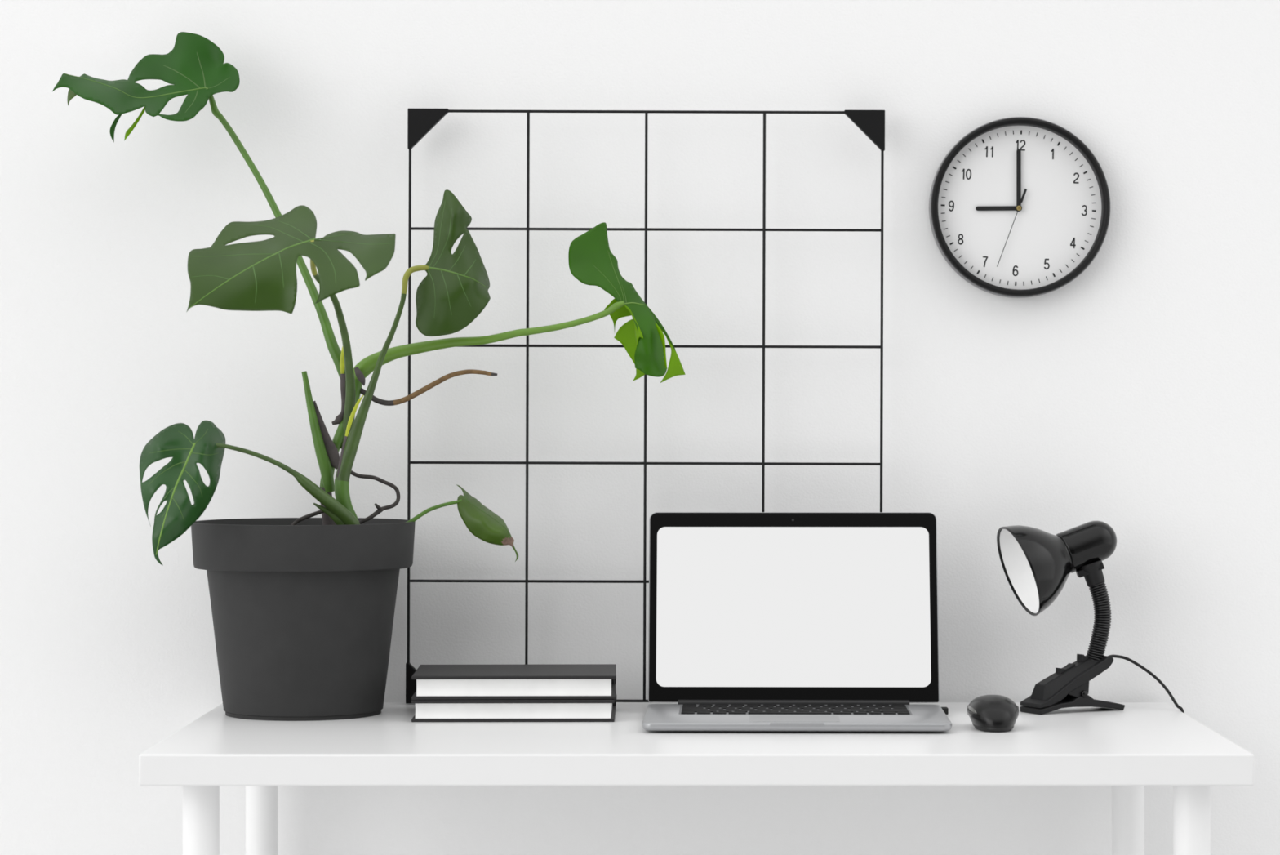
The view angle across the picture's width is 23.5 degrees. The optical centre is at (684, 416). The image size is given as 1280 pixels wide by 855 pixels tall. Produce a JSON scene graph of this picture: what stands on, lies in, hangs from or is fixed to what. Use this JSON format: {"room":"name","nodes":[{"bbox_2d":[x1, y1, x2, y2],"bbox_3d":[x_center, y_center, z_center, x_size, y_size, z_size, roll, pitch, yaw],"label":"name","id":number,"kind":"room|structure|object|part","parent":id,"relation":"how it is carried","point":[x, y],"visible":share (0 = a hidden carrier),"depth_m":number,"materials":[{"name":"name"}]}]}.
{"room":"home office","nodes":[
{"label":"home office","id":0,"kind":"room"},
{"bbox_2d":[0,0,1279,854],"bbox_3d":[0.000,-0.297,3.970,9.000,2.800,0.100,0,0,0],"label":"wall","id":1,"kind":"structure","parent":0,"point":[1138,395],"depth_m":3.92,"materials":[{"name":"white paint"}]},
{"bbox_2d":[928,116,1110,297],"bbox_3d":[0.426,-0.265,3.900,0.229,0.229,0.035,0,0,0],"label":"wall clock","id":2,"kind":"object","parent":1,"relation":"attached to","point":[1020,206],"visible":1,"depth_m":3.90,"materials":[{"name":"black"}]},
{"bbox_3d":[0.000,1.153,0.920,9.000,0.100,6.200,0,0,0],"label":"floor","id":3,"kind":"structure","parent":0,"visible":0},
{"bbox_2d":[138,702,1253,854],"bbox_3d":[0.013,0.733,3.606,1.200,0.740,0.601,0,0,0],"label":"desk","id":4,"kind":"object","parent":3,"relation":"on","point":[1134,747],"visible":0.91,"depth_m":3.35,"materials":[{"name":"white paint"}]},
{"bbox_3d":[-0.529,0.745,3.365,0.040,0.694,0.040,0,0,0],"label":"leg","id":5,"kind":"part","parent":4,"relation":"part of","materials":[{"name":"white wood"}]},
{"bbox_3d":[-0.529,0.745,3.848,0.040,0.694,0.040,0,0,0],"label":"leg","id":6,"kind":"part","parent":4,"relation":"part of","materials":[{"name":"white wood"}]},
{"bbox_2d":[191,517,415,720],"bbox_3d":[-0.466,0.246,3.760,0.272,0.235,0.272,0,0,0],"label":"flower pot","id":7,"kind":"object","parent":4,"relation":"on","point":[303,612],"visible":0.98,"depth_m":3.66,"materials":[{"name":"plastic"}]},
{"bbox_3d":[-0.466,0.263,3.760,0.245,0.200,0.245,0,0,0],"label":"pot","id":8,"kind":"part","parent":7,"relation":"part of","materials":[{"name":"plastic"}]},
{"bbox_2d":[52,31,685,564],"bbox_3d":[-0.385,-0.144,3.685,0.772,0.675,0.373,0,0,0],"label":"monstera plant","id":9,"kind":"object","parent":7,"relation":"in","point":[260,275],"visible":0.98,"depth_m":3.72,"materials":[{"name":"green plant"}]},
{"bbox_3d":[-0.418,0.052,3.748,0.055,0.206,0.019,0,0,-29],"label":"stem","id":10,"kind":"part","parent":9,"relation":"part of","materials":[{"name":"green plant"}]},
{"bbox_2d":[411,698,616,721],"bbox_3d":[-0.204,0.350,3.737,0.241,0.026,0.171,0,0,-1],"label":"hardcover book","id":11,"kind":"object","parent":4,"relation":"on","point":[426,710],"visible":0.71,"depth_m":3.66,"materials":[{"name":"white paper"}]},
{"bbox_2d":[411,663,616,702],"bbox_3d":[-0.204,0.325,3.739,0.244,0.033,0.172,0,0,-1],"label":"hardcover book","id":12,"kind":"object","parent":11,"relation":"on","point":[525,681],"visible":1,"depth_m":3.66,"materials":[{"name":"white paper"}]},
{"bbox_2d":[405,108,884,702],"bbox_3d":[-0.049,-0.012,3.879,0.602,0.750,0.014,0,0,0],"label":"grid panel","id":13,"kind":"object","parent":4,"relation":"on","point":[420,122],"visible":0.7,"depth_m":3.88,"materials":[{"name":"black paint"}]},
{"bbox_2d":[641,511,951,731],"bbox_3d":[0.132,0.241,3.662,0.356,0.245,0.295,0,0,1],"label":"laptop","id":14,"kind":"object","parent":4,"relation":"on","point":[758,620],"visible":1,"depth_m":3.77,"materials":[{"name":"silver metal"}]},
{"bbox_2d":[941,706,948,714],"bbox_3d":[0.316,0.357,3.730,0.008,0.008,0.017,0,0,0],"label":"plug","id":15,"kind":"object","parent":14,"relation":"attached to","point":[945,709],"visible":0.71,"depth_m":3.72,"materials":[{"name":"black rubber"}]},
{"bbox_2d":[967,694,1018,731],"bbox_3d":[0.360,0.344,3.580,0.059,0.038,0.101,0,0,0],"label":"computer mouse","id":16,"kind":"object","parent":4,"relation":"on","point":[988,713],"visible":1,"depth_m":3.54,"materials":[{"name":"black plastic"}]},
{"bbox_2d":[996,520,1184,714],"bbox_3d":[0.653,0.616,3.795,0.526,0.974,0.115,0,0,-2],"label":"lamp","id":17,"kind":"object","parent":4,"relation":"attached to","point":[1037,564],"visible":0.97,"depth_m":3.78,"materials":[{"name":"glossy black plastic"},{"name":"black painted metal"},{"name":"white paint"}]},
{"bbox_3d":[0.434,0.190,3.787,0.090,0.112,0.115,0,0,0],"label":"lamp shade","id":18,"kind":"part","parent":17,"relation":"part of","materials":[{"name":"black metal"}]},
{"bbox_2d":[1055,662,1075,673],"bbox_3d":[0.470,0.313,3.784,0.022,0.016,0.012,0,0,-28],"label":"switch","id":19,"kind":"object","parent":17,"relation":"attached to","point":[1069,668],"depth_m":3.78,"materials":[{"name":"black plastic"}]},
{"bbox_3d":[0.716,0.699,3.822,0.402,0.808,0.042,0,0,-5],"label":"power cord","id":20,"kind":"part","parent":17,"relation":"part of","materials":[{"name":"black rubber"}]},
{"bbox_3d":[0.556,0.745,3.848,0.040,0.694,0.040,0,0,0],"label":"leg","id":21,"kind":"part","parent":4,"relation":"part of","materials":[{"name":"white wood"}]},
{"bbox_3d":[0.556,0.745,3.365,0.040,0.694,0.040,0,0,0],"label":"leg","id":22,"kind":"part","parent":4,"relation":"part of","materials":[{"name":"white wood"}]}
]}

